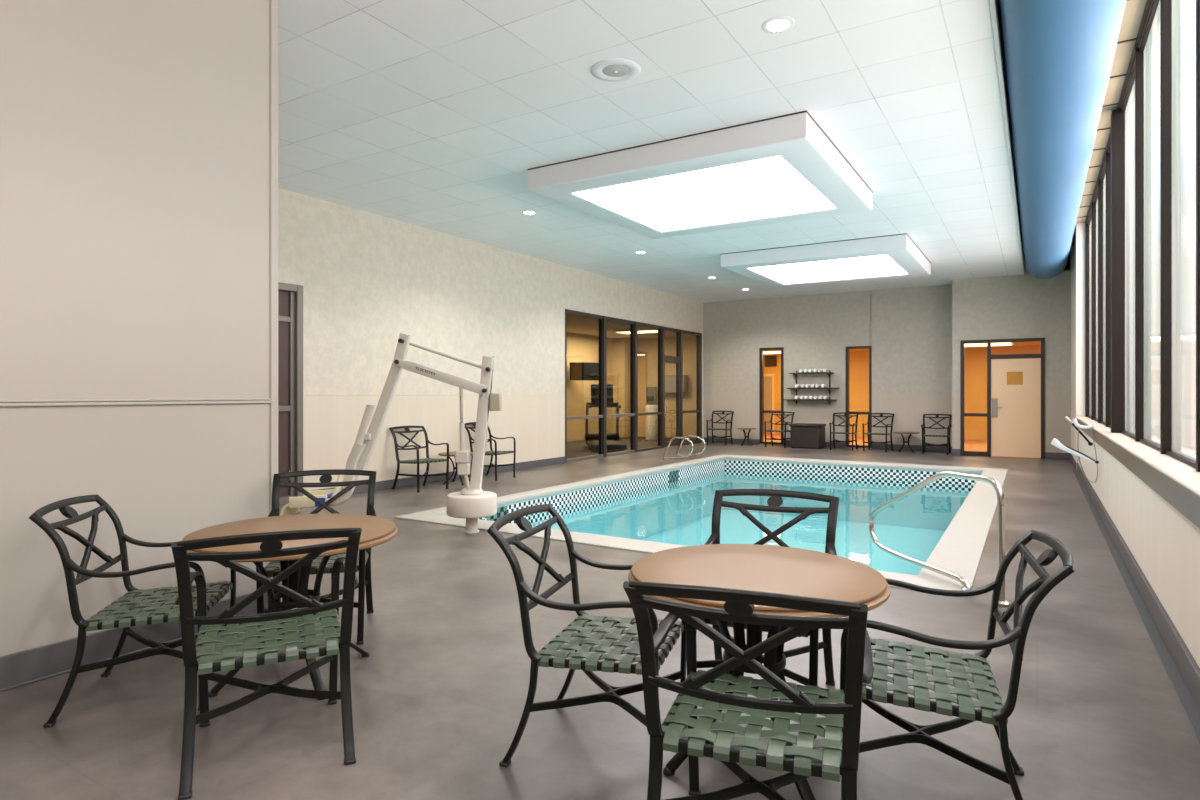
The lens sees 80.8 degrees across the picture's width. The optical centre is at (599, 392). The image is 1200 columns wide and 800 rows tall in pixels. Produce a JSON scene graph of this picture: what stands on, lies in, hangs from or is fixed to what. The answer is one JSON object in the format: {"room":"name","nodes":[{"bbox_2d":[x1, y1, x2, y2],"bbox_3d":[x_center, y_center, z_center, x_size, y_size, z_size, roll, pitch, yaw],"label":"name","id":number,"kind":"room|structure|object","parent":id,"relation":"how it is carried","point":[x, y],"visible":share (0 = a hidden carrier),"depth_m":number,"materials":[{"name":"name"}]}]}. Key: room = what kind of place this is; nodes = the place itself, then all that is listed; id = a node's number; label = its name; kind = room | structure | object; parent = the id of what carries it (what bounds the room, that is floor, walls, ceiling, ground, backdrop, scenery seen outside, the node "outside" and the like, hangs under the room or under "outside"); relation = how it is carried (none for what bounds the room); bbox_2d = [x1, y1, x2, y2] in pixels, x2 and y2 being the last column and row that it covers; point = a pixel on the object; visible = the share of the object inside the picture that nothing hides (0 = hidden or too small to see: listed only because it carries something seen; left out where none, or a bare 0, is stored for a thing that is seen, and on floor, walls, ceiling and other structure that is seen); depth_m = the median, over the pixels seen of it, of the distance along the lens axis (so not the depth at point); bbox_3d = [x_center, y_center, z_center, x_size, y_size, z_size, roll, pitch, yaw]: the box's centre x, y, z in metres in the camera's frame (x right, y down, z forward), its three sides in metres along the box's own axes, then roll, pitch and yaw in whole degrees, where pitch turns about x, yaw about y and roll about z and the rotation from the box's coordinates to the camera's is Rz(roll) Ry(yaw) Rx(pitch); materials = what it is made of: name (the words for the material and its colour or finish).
{"room":"indoor swimming pool","nodes":[
{"label":"indoor swimming pool","id":0,"kind":"room"},
{"bbox_2d":[0,0,269,656],"bbox_3d":[-5.346,-0.580,3.049,4.000,3.960,5.950,0,0,32],"label":"wall partition","id":1,"kind":"structure","parent":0,"point":[135,134],"depth_m":3.78,"materials":[{"name":"beige paint"}]},
{"bbox_2d":[0,592,267,691],"bbox_3d":[-3.633,1.320,1.987,0.030,0.160,5.950,0,0,32],"label":"baseboard","id":2,"kind":"structure","parent":1,"relation":"attached to","point":[25,667],"depth_m":3.60,"materials":[{"name":"rubber"}]},
{"bbox_2d":[0,398,273,406],"bbox_3d":[-3.643,0.050,1.982,0.019,0.031,5.930,0,0,32],"label":"trim","id":3,"kind":"structure","parent":1,"relation":"attached to","point":[175,401],"depth_m":3.77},
{"bbox_2d":[270,0,277,578],"bbox_3d":[-2.163,-0.580,4.557,0.202,3.960,0.057,0,0,32],"label":"trim","id":4,"kind":"structure","parent":1,"relation":"attached to","point":[273,3],"depth_m":4.50,"materials":[{"name":"white paint"}]},
{"bbox_2d":[278,188,702,495],"bbox_3d":[-1.260,-0.580,13.399,0.160,3.960,16.050,0,0,32],"label":"wall","id":5,"kind":"structure","parent":0,"point":[367,279],"depth_m":10.94,"materials":[{"name":"beige paint"}]},
{"bbox_2d":[278,282,302,504],"bbox_3d":[-4.180,0.010,8.621,0.150,2.780,1.150,0,0,32],"label":"door","id":6,"kind":"structure","parent":5,"relation":"in","point":[290,296],"depth_m":8.98,"materials":[{"name":"grey metal"}]},
{"bbox_2d":[306,394,563,395],"bbox_3d":[-2.267,0.029,11.617,0.005,0.018,5.840,0,0,32],"label":"trim","id":7,"kind":"structure","parent":5,"relation":"attached to","point":[327,394],"depth_m":10.51,"materials":[{"name":"beige paint"}]},
{"bbox_2d":[310,456,564,493],"bbox_3d":[-2.251,1.335,11.637,0.012,0.130,5.890,0,0,32],"label":"baseboard","id":8,"kind":"structure","parent":5,"relation":"attached to","point":[409,481],"depth_m":11.16,"materials":[{"name":"rubber"}]},
{"bbox_2d":[565,309,604,462],"bbox_3d":[-0.353,-0.145,14.837,0.145,3.090,1.550,0,0,32],"label":"window","id":9,"kind":"structure","parent":5,"relation":"in","point":[601,416],"depth_m":15.42,"materials":[{"name":"grey metal"}]},
{"bbox_2d":[605,316,635,456],"bbox_3d":[0.429,-0.145,16.100,0.145,3.090,1.420,0,0,32],"label":"window","id":10,"kind":"structure","parent":5,"relation":"in","point":[632,414],"depth_m":16.63,"materials":[{"name":"grey metal"}]},
{"bbox_2d":[636,322,663,451],"bbox_3d":[1.180,-0.145,17.311,0.145,3.090,1.430,0,0,32],"label":"window","id":11,"kind":"structure","parent":5,"relation":"in","point":[660,413],"depth_m":17.84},
{"bbox_2d":[664,327,681,447],"bbox_3d":[1.858,-0.145,18.361,0.192,3.090,1.070,0,0,32],"label":"door","id":12,"kind":"structure","parent":5,"relation":"in","point":[677,359],"depth_m":18.73,"materials":[{"name":"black metal"}]},
{"bbox_2d":[682,330,701,444],"bbox_3d":[2.468,-0.145,19.389,0.145,3.090,1.320,0,0,32],"label":"window","id":13,"kind":"structure","parent":5,"relation":"in","point":[698,410],"depth_m":19.89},
{"bbox_2d":[0,442,1199,799],"bbox_3d":[0.976,1.400,8.455,9.250,0.001,22.200,0,0,32],"label":"floor","id":14,"kind":"structure","parent":0,"point":[439,697],"depth_m":3.13,"materials":[{"name":"grey concrete"}]},
{"bbox_2d":[29,494,235,727],"bbox_3d":[-2.139,0.944,3.288,0.679,0.911,0.646,0,0,-14],"label":"armchair","id":15,"kind":"object","parent":14,"relation":"on","point":[134,596],"visible":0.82,"depth_m":3.17,"materials":[{"name":"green metal"}]},
{"bbox_2d":[171,528,361,799],"bbox_3d":[-1.296,0.944,2.778,0.646,0.911,0.679,0,0,-25],"label":"armchair","id":16,"kind":"object","parent":14,"relation":"on","point":[198,655],"visible":1,"depth_m":2.65,"materials":[{"name":"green metal"}]},
{"bbox_2d":[182,513,397,699],"bbox_3d":[-1.520,1.040,3.507,0.990,0.720,0.990,0,0,3],"label":"round table","id":17,"kind":"object","parent":14,"relation":"on","point":[376,531],"visible":0.56,"depth_m":3.48,"materials":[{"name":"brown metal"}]},
{"bbox_2d":[256,469,376,649],"bbox_3d":[-1.664,0.944,4.186,0.646,0.911,0.679,0,0,-15],"label":"armchair","id":18,"kind":"object","parent":14,"relation":"on","point":[273,569],"visible":0.44,"depth_m":4.37,"materials":[{"name":"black metal"}]},
{"bbox_2d":[279,333,501,532],"bbox_3d":[-2.135,0.399,7.090,2.276,2.002,0.537,0,0,0],"label":"lift","id":19,"kind":"object","parent":14,"relation":"on","point":[471,503],"visible":0.84,"depth_m":7.04,"materials":[{"name":"white metal"}]},
{"bbox_2d":[389,426,448,492],"bbox_3d":[-2.644,0.944,10.310,0.679,0.911,0.646,0,0,39],"label":"armchair","id":20,"kind":"object","parent":14,"relation":"on","point":[427,459],"visible":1,"depth_m":10.27,"materials":[{"name":"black metal"}]},
{"bbox_2d":[438,452,472,484],"bbox_3d":[-2.199,1.165,10.916,0.600,0.470,0.600,0,0,15],"label":"side table","id":21,"kind":"object","parent":14,"relation":"on","point":[442,453],"visible":0.45,"depth_m":10.84,"materials":[{"name":"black metal"}]},
{"bbox_2d":[465,422,515,480],"bbox_3d":[-1.832,0.944,11.659,0.679,0.911,0.646,0,0,28],"label":"armchair","id":22,"kind":"object","parent":14,"relation":"on","point":[491,452],"visible":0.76,"depth_m":11.63,"materials":[{"name":"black metal"}]},
{"bbox_2d":[487,504,686,766],"bbox_3d":[-0.037,0.944,2.836,0.679,0.911,0.646,0,0,18],"label":"armchair","id":23,"kind":"object","parent":14,"relation":"on","point":[542,658],"visible":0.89,"depth_m":2.73,"materials":[{"name":"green metal"}]},
{"bbox_2d":[662,437,693,461],"bbox_3d":[1.565,1.143,14.266,0.719,0.523,0.090,0,0,32],"label":"grab rail","id":24,"kind":"object","parent":14,"relation":"on","point":[673,438],"visible":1,"depth_m":14.25,"materials":[{"name":"silver metal"}]},
{"bbox_2d":[676,435,705,456],"bbox_3d":[1.881,1.143,14.776,0.719,0.523,0.090,0,0,32],"label":"grab rail","id":25,"kind":"object","parent":14,"relation":"on","point":[698,437],"visible":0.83,"depth_m":14.72,"materials":[{"name":"silver metal"}]},
{"bbox_2d":[394,454,1007,597],"bbox_3d":[2.608,1.966,10.396,5.720,1.168,9.580,0,0,32],"label":"swimming pool","id":26,"kind":"object","parent":14,"relation":"in","point":[945,524],"visible":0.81,"depth_m":12.44,"materials":[{"name":"teal liquid"}]},
{"bbox_2d":[706,411,733,444],"bbox_3d":[3.282,0.944,19.260,0.646,0.911,0.679,0,0,26],"label":"armchair","id":27,"kind":"object","parent":14,"relation":"on","point":[723,412],"visible":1,"depth_m":19.27,"materials":[{"name":"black metal"}]},
{"bbox_2d":[737,428,755,445],"bbox_3d":[3.926,1.170,18.861,0.500,0.460,0.500,0,0,20],"label":"side table","id":28,"kind":"object","parent":14,"relation":"on","point":[743,429],"visible":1,"depth_m":18.78,"materials":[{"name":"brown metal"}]},
{"bbox_2d":[623,581,872,799],"bbox_3d":[0.454,0.944,2.065,0.646,0.911,0.679,0,0,20],"label":"armchair","id":29,"kind":"object","parent":14,"relation":"on","point":[836,705],"visible":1,"depth_m":1.93,"materials":[{"name":"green metal"}]},
{"bbox_2d":[628,544,889,799],"bbox_3d":[0.594,1.040,2.714,0.970,0.720,0.970,0,0,26],"label":"round table","id":30,"kind":"object","parent":14,"relation":"on","point":[764,568],"visible":0.49,"depth_m":2.64,"materials":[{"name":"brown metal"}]},
{"bbox_2d":[686,489,838,738],"bbox_3d":[0.761,0.944,3.268,0.646,0.911,0.679,0,0,24],"label":"armchair","id":31,"kind":"object","parent":14,"relation":"on","point":[775,501],"visible":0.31,"depth_m":3.43,"materials":[{"name":"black metal"}]},
{"bbox_2d":[764,411,794,447],"bbox_3d":[4.671,0.944,18.352,0.646,0.911,0.679,0,0,33],"label":"armchair","id":32,"kind":"object","parent":14,"relation":"on","point":[782,412],"visible":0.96,"depth_m":18.34,"materials":[{"name":"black metal"}]},
{"bbox_2d":[789,423,825,448],"bbox_3d":[5.290,1.093,17.948,0.770,0.615,0.635,0,0,32],"label":"storage box","id":33,"kind":"object","parent":14,"relation":"on","point":[803,435],"visible":1,"depth_m":17.71,"materials":[{"name":"brown plastic"}]},
{"bbox_2d":[829,412,858,450],"bbox_3d":[6.051,0.944,17.497,0.646,0.911,0.679,0,0,28],"label":"armchair","id":34,"kind":"object","parent":14,"relation":"on","point":[844,413],"visible":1,"depth_m":17.55,"materials":[{"name":"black metal"}]},
{"bbox_2d":[862,413,894,451],"bbox_3d":[6.739,0.944,17.070,0.646,0.911,0.679,0,0,35],"label":"armchair","id":35,"kind":"object","parent":14,"relation":"on","point":[869,414],"visible":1,"depth_m":17.06,"materials":[{"name":"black metal"}]},
{"bbox_2d":[892,432,919,452],"bbox_3d":[7.266,1.165,16.733,0.600,0.470,0.600,0,0,20],"label":"side table","id":36,"kind":"object","parent":14,"relation":"on","point":[901,433],"visible":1,"depth_m":16.63,"materials":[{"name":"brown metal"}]},
{"bbox_2d":[920,414,951,454],"bbox_3d":[7.787,0.944,16.327,0.646,0.911,0.679,0,0,30],"label":"armchair","id":37,"kind":"object","parent":14,"relation":"on","point":[923,427],"visible":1,"depth_m":16.35,"materials":[{"name":"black metal"}]},
{"bbox_2d":[868,471,1009,605],"bbox_3d":[2.485,0.981,5.318,0.098,0.838,1.457,0,0,-14],"label":"pool handrail","id":38,"kind":"object","parent":14,"relation":"on","point":[999,491],"visible":0.95,"depth_m":5.06,"materials":[{"name":"silver metal"}]},
{"bbox_2d":[840,530,1074,799],"bbox_3d":[1.208,0.944,2.445,0.679,0.911,0.646,0,0,23],"label":"armchair","id":39,"kind":"object","parent":14,"relation":"on","point":[993,711],"visible":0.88,"depth_m":2.34,"materials":[{"name":"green metal"}]},
{"bbox_2d":[567,332,695,441],"bbox_3d":[-0.580,-0.175,17.713,3.550,3.150,10.700,0,0,32],"label":"wall","id":40,"kind":"structure","parent":0,"point":[580,347],"depth_m":22.14,"materials":[{"name":"beige paint"}]},
{"bbox_2d":[570,362,598,380],"bbox_3d":[-0.419,-0.620,20.332,0.920,0.520,0.174,0,0,-6],"label":"television","id":41,"kind":"object","parent":40,"relation":"attached to","point":[586,371],"visible":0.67,"depth_m":20.24,"materials":[{"name":"black plastic"}]},
{"bbox_2d":[646,387,656,401],"bbox_3d":[1.640,0.050,22.423,0.340,0.500,0.155,0,0,32],"label":"wall dispenser","id":42,"kind":"object","parent":40,"relation":"attached to","point":[651,392],"visible":1,"depth_m":22.35,"materials":[{"name":"beige plastic"}]},
{"bbox_2d":[647,396,653,400],"bbox_3d":[1.603,0.175,22.364,0.240,0.150,0.015,0,0,32],"label":"outlet","id":43,"kind":"object","parent":42,"relation":"attached to","point":[649,398],"depth_m":22.36,"materials":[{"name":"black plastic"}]},
{"bbox_2d":[665,375,687,392],"bbox_3d":[2.299,-0.275,21.920,0.850,0.550,0.315,0,0,32],"label":"upper cabinet","id":44,"kind":"object","parent":40,"relation":"attached to","point":[670,380],"visible":0.68,"depth_m":21.77,"materials":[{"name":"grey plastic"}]},
{"bbox_2d":[567,314,695,338],"bbox_3d":[-0.580,-1.800,17.713,3.550,0.100,10.700,0,0,32],"label":"ceiling","id":45,"kind":"structure","parent":0,"point":[577,324],"depth_m":19.13,"materials":[{"name":"beige paint"}]},
{"bbox_2d":[614,330,629,333],"bbox_3d":[0.700,-1.721,19.515,0.619,0.058,1.053,0,0,32],"label":"ceiling light","id":46,"kind":"object","parent":45,"relation":"attached to","point":[617,331],"depth_m":19.64,"materials":[{"name":"white paint"}]},
{"bbox_2d":[638,328,657,332],"bbox_3d":[1.301,-1.721,19.183,0.944,0.058,1.201,0,0,32],"label":"ceiling light","id":47,"kind":"object","parent":45,"relation":"attached to","point":[651,330],"depth_m":19.26,"materials":[{"name":"white paint"}]},
{"bbox_2d":[616,330,657,333],"bbox_3d":[1.125,-1.696,19.657,1.200,0.008,0.600,0,0,32],"label":"diffuser","id":48,"kind":"object","parent":47,"relation":"attached to","point":[617,331],"depth_m":19.54,"materials":[{"name":"white plastic"}]},
{"bbox_2d":[278,0,1022,302],"bbox_3d":[0.438,-2.810,8.788,7.985,0.500,22.200,0,0,32],"label":"ceiling","id":49,"kind":"structure","parent":0,"point":[436,115],"depth_m":6.28,"materials":[{"name":"tile"}]},
{"bbox_2d":[521,210,536,214],"bbox_3d":[-1.003,-2.555,9.998,0.224,0.010,0.224,0,0,32],"label":"recessed light","id":50,"kind":"object","parent":49,"relation":"in","point":[528,212],"visible":1,"depth_m":9.97,"materials":[{"name":"white paint"}]},
{"bbox_2d":[591,58,640,81],"bbox_3d":[0.126,-2.550,5.593,0.400,0.020,0.400,0,0,32],"label":"ceiling speaker","id":51,"kind":"object","parent":49,"relation":"attached to","point":[615,69],"visible":1,"depth_m":5.57,"materials":[{"name":"white paint"}]},
{"bbox_2d":[602,64,628,76],"bbox_3d":[0.126,-2.553,5.593,0.224,0.014,0.224,0,0,32],"label":"grille","id":52,"kind":"object","parent":51,"relation":"attached to","point":[609,70],"depth_m":5.57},
{"bbox_2d":[528,110,872,238],"bbox_3d":[1.325,-2.438,8.521,3.176,0.245,3.052,0,0,32],"label":"skylight","id":53,"kind":"object","parent":49,"relation":"attached to","point":[784,168],"visible":1,"depth_m":7.87,"materials":[{"name":"white paint"}]},
{"bbox_2d":[762,16,794,32],"bbox_3d":[1.239,-2.555,4.903,0.224,0.010,0.224,0,0,32],"label":"recessed light","id":54,"kind":"object","parent":49,"relation":"in","point":[780,24],"visible":1,"depth_m":4.89,"materials":[{"name":"white paint"}]},
{"bbox_2d":[720,233,930,287],"bbox_3d":[4.375,-2.438,13.442,3.176,0.245,3.072,0,0,32],"label":"skylight","id":55,"kind":"object","parent":49,"relation":"attached to","point":[889,256],"visible":1,"depth_m":12.79,"materials":[{"name":"white paint"}]},
{"bbox_2d":[989,0,1023,274],"bbox_3d":[3.620,-2.598,6.315,0.030,0.105,20.950,0,0,32],"label":"trim","id":56,"kind":"structure","parent":49,"relation":"attached to","point":[993,7],"depth_m":6.19,"materials":[{"name":"white paint"}]},
{"bbox_2d":[567,434,986,458],"bbox_3d":[4.300,1.425,16.806,12.800,0.051,14.300,0,0,32],"label":"floor","id":57,"kind":"structure","parent":0,"point":[579,448],"depth_m":19.16,"materials":[{"name":"rubber"}]},
{"bbox_2d":[584,384,626,450],"bbox_3d":[0.122,0.588,17.725,0.880,1.623,1.950,0,0,-6],"label":"treadmill","id":58,"kind":"object","parent":57,"relation":"on","point":[592,439],"visible":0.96,"depth_m":18.19,"materials":[{"name":"black plastic"}]},
{"bbox_2d":[584,433,618,440],"bbox_3d":[0.046,1.170,18.431,0.880,0.220,0.530,0,0,-6],"label":"hood","id":59,"kind":"object","parent":58,"relation":"attached to","point":[588,436],"depth_m":18.19,"materials":[{"name":"black plastic"}]},
{"bbox_2d":[645,405,657,439],"bbox_3d":[1.566,0.880,21.089,0.414,1.040,0.414,0,0,32],"label":"bin","id":60,"kind":"object","parent":57,"relation":"on","point":[651,420],"visible":0.88,"depth_m":20.91,"materials":[{"name":"white paint"}]},
{"bbox_2d":[703,291,871,448],"bbox_3d":[4.907,-0.570,18.877,4.550,3.980,0.160,0,0,32],"label":"wall","id":61,"kind":"structure","parent":0,"point":[814,331],"depth_m":18.78,"materials":[{"name":"beige paint"}]},
{"bbox_2d":[759,347,783,443],"bbox_3d":[4.640,0.075,19.007,0.660,2.590,0.140,0,0,32],"label":"window","id":62,"kind":"structure","parent":61,"relation":"in","point":[762,411],"depth_m":19.09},
{"bbox_2d":[784,370,839,404],"bbox_3d":[5.470,-0.138,18.258,1.360,0.884,0.300,0,0,32],"label":"wall shelf","id":63,"kind":"object","parent":61,"relation":"attached to","point":[829,373],"visible":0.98,"depth_m":18.13,"materials":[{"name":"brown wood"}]},
{"bbox_2d":[846,346,871,447],"bbox_3d":[6.553,0.095,17.822,0.640,2.550,0.140,0,0,32],"label":"window","id":64,"kind":"structure","parent":61,"relation":"in","point":[849,347],"depth_m":17.86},
{"bbox_2d":[704,437,1069,459],"bbox_3d":[6.397,1.330,17.381,8.620,0.140,0.813,0,0,32],"label":"baseboard","id":65,"kind":"structure","parent":61,"relation":"attached to","point":[1048,455],"depth_m":17.23,"materials":[{"name":"rubber"}]},
{"bbox_2d":[764,345,1040,440],"bbox_3d":[8.061,0.025,19.505,9.250,2.750,5.750,0,0,32],"label":"wall","id":66,"kind":"structure","parent":0,"point":[975,358],"depth_m":21.00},
{"bbox_2d":[764,374,773,433],"bbox_3d":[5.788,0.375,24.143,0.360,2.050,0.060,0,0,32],"label":"door","id":67,"kind":"structure","parent":66,"relation":"in","point":[768,378],"depth_m":24.13,"materials":[{"name":"orange wood"}]},
{"bbox_2d":[765,356,776,366],"bbox_3d":[5.845,-1.080,24.120,0.400,0.360,0.040,0,0,32],"label":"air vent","id":68,"kind":"object","parent":66,"relation":"in","point":[770,361],"visible":1,"depth_m":24.10,"materials":[{"name":"brown metal"}]},
{"bbox_2d":[872,284,951,445],"bbox_3d":[7.628,-0.580,17.155,1.890,3.960,0.220,0,0,32],"label":"wall","id":69,"kind":"structure","parent":0,"point":[912,326],"depth_m":17.07,"materials":[{"name":"beige paint"}]},
{"bbox_2d":[850,341,1040,350],"bbox_3d":[8.050,-1.400,19.488,9.250,0.100,5.789,0,0,32],"label":"ceiling","id":70,"kind":"structure","parent":0,"point":[1035,343],"depth_m":20.04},
{"bbox_2d":[764,350,780,353],"bbox_3d":[5.492,-1.321,22.715,1.240,0.058,1.200,0,0,32],"label":"ceiling light","id":71,"kind":"object","parent":70,"relation":"attached to","point":[765,351],"visible":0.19,"depth_m":22.35,"materials":[{"name":"white paint"}]},
{"bbox_2d":[964,342,1013,346],"bbox_3d":[10.403,-1.321,18.965,1.240,0.058,1.200,0,0,32],"label":"ceiling light","id":72,"kind":"object","parent":70,"relation":"attached to","point":[1004,343],"visible":0.44,"depth_m":18.78,"materials":[{"name":"white paint"}]},
{"bbox_2d":[952,247,1070,452],"bbox_3d":[9.300,-0.830,15.648,2.580,4.460,0.900,0,0,32],"label":"wall","id":73,"kind":"structure","parent":0,"point":[1011,306],"depth_m":15.19,"materials":[{"name":"beige paint"}]},
{"bbox_2d":[961,338,1044,458],"bbox_3d":[8.799,0.110,15.447,1.600,2.580,0.170,0,0,32],"label":"door","id":74,"kind":"structure","parent":73,"relation":"in","point":[1015,415],"depth_m":15.32,"materials":[{"name":"beige wood"}]},
{"bbox_2d":[991,456,1040,458],"bbox_3d":[9.035,1.394,15.330,0.935,0.012,0.120,0,0,32],"label":"trim","id":75,"kind":"structure","parent":73,"relation":"attached to","point":[991,456],"depth_m":15.27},
{"bbox_2d":[997,0,1187,250],"bbox_3d":[4.339,-3.110,6.370,1.335,0.100,22.200,0,0,32],"label":"ceiling","id":76,"kind":"structure","parent":0,"point":[1134,9],"depth_m":6.86,"materials":[{"name":"tile"}]},
{"bbox_2d":[1000,0,1126,278],"bbox_3d":[3.842,-2.695,5.913,0.744,0.743,20.300,0,0,32],"label":"air duct","id":77,"kind":"object","parent":76,"relation":"hanging from","point":[1059,54],"visible":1,"depth_m":5.80,"materials":[{"name":"blue metal"}]},
{"bbox_2d":[1071,222,1199,667],"bbox_3d":[4.505,-0.830,5.796,0.350,4.460,21.000,0,0,32],"label":"wall","id":78,"kind":"structure","parent":0,"point":[1163,542],"depth_m":5.00,"materials":[{"name":"paint"}]},
{"bbox_2d":[1051,417,1098,482],"bbox_3d":[5.762,0.671,8.584,0.456,0.760,0.942,0,0,32],"label":"rack","id":79,"kind":"object","parent":78,"relation":"attached to","point":[1055,442],"visible":0.99,"depth_m":8.66,"materials":[{"name":"white paint"}]},
{"bbox_2d":[1051,438,1094,462],"bbox_3d":[5.724,0.689,8.499,0.075,0.236,0.784,0,0,-2],"label":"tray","id":80,"kind":"object","parent":79,"relation":"on","point":[1055,442],"depth_m":8.59,"materials":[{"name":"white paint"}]},
{"bbox_2d":[1085,202,1095,419],"bbox_3d":[8.274,-1.315,11.854,0.105,3.490,1.730,0,0,32],"label":"window","id":81,"kind":"structure","parent":78,"relation":"in","point":[1090,227],"depth_m":12.25,"materials":[{"name":"clear glass"}]},
{"bbox_2d":[1094,179,1102,422],"bbox_3d":[7.458,-1.315,10.537,0.105,3.490,1.430,0,0,32],"label":"window","id":82,"kind":"structure","parent":78,"relation":"in","point":[1098,200],"depth_m":9.95,"materials":[{"name":"clear glass"}]},
{"bbox_2d":[1100,152,1110,426],"bbox_3d":[6.747,-1.315,9.389,0.105,3.490,1.330,0,0,32],"label":"window","id":83,"kind":"structure","parent":78,"relation":"in","point":[1106,174],"depth_m":8.84,"materials":[{"name":"clear glass"}]},
{"bbox_2d":[1077,0,1152,223],"bbox_3d":[3.925,-3.046,5.816,1.015,0.031,20.422,0,0,32],"label":"trim","id":84,"kind":"structure","parent":78,"relation":"attached to","point":[1149,2],"depth_m":6.92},
{"bbox_2d":[1108,109,1130,432],"bbox_3d":[5.959,-1.315,8.171,0.160,3.490,1.630,0,0,32],"label":"window","id":85,"kind":"structure","parent":78,"relation":"in","point":[1120,147],"depth_m":7.48,"materials":[{"name":"clear glass"}]},
{"bbox_2d":[1070,453,1199,743],"bbox_3d":[4.334,1.325,5.873,0.080,0.150,20.950,0,0,32],"label":"baseboard","id":86,"kind":"structure","parent":78,"relation":"attached to","point":[1183,672],"depth_m":4.19,"materials":[{"name":"rubber"}]},
{"bbox_2d":[1121,48,1150,441],"bbox_3d":[5.166,-1.315,6.840,0.105,3.490,1.630,0,0,32],"label":"window","id":87,"kind":"structure","parent":78,"relation":"in","point":[1139,86],"depth_m":6.15,"materials":[{"name":"clear glass"}]},
{"bbox_2d":[1075,417,1199,495],"bbox_3d":[3.831,0.450,4.743,0.345,0.050,18.500,0,0,32],"label":"window sill","id":88,"kind":"structure","parent":78,"relation":"attached to","point":[1186,475],"depth_m":4.57,"materials":[{"name":"stone"}]},
{"bbox_2d":[1077,419,1199,528],"bbox_3d":[3.706,0.519,4.821,0.060,0.162,18.500,0,0,32],"label":"trim","id":89,"kind":"structure","parent":78,"relation":"attached to","point":[1181,498],"depth_m":4.03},
{"bbox_2d":[1139,0,1180,453],"bbox_3d":[4.349,-1.315,5.522,0.105,3.490,1.530,0,0,32],"label":"window","id":90,"kind":"structure","parent":78,"relation":"in","point":[1166,13],"depth_m":4.88,"materials":[{"name":"clear glass"}]},
{"bbox_2d":[1166,0,1199,471],"bbox_3d":[3.612,-1.315,4.332,0.105,3.490,1.330,0,0,32],"label":"window","id":91,"kind":"structure","parent":78,"relation":"in","point":[1190,460],"depth_m":3.80,"materials":[{"name":"clear glass"}]},
{"label":"outside","id":92,"kind":"structure","parent":0,"visible":0},
{"bbox_2d":[1181,446,1195,454],"bbox_3d":[11.693,1.450,0.870,17.040,0.100,34.200,0,0,32],"label":"ground","id":93,"kind":"structure","parent":92,"point":[1191,449],"depth_m":17.47,"materials":[{"name":"white"}]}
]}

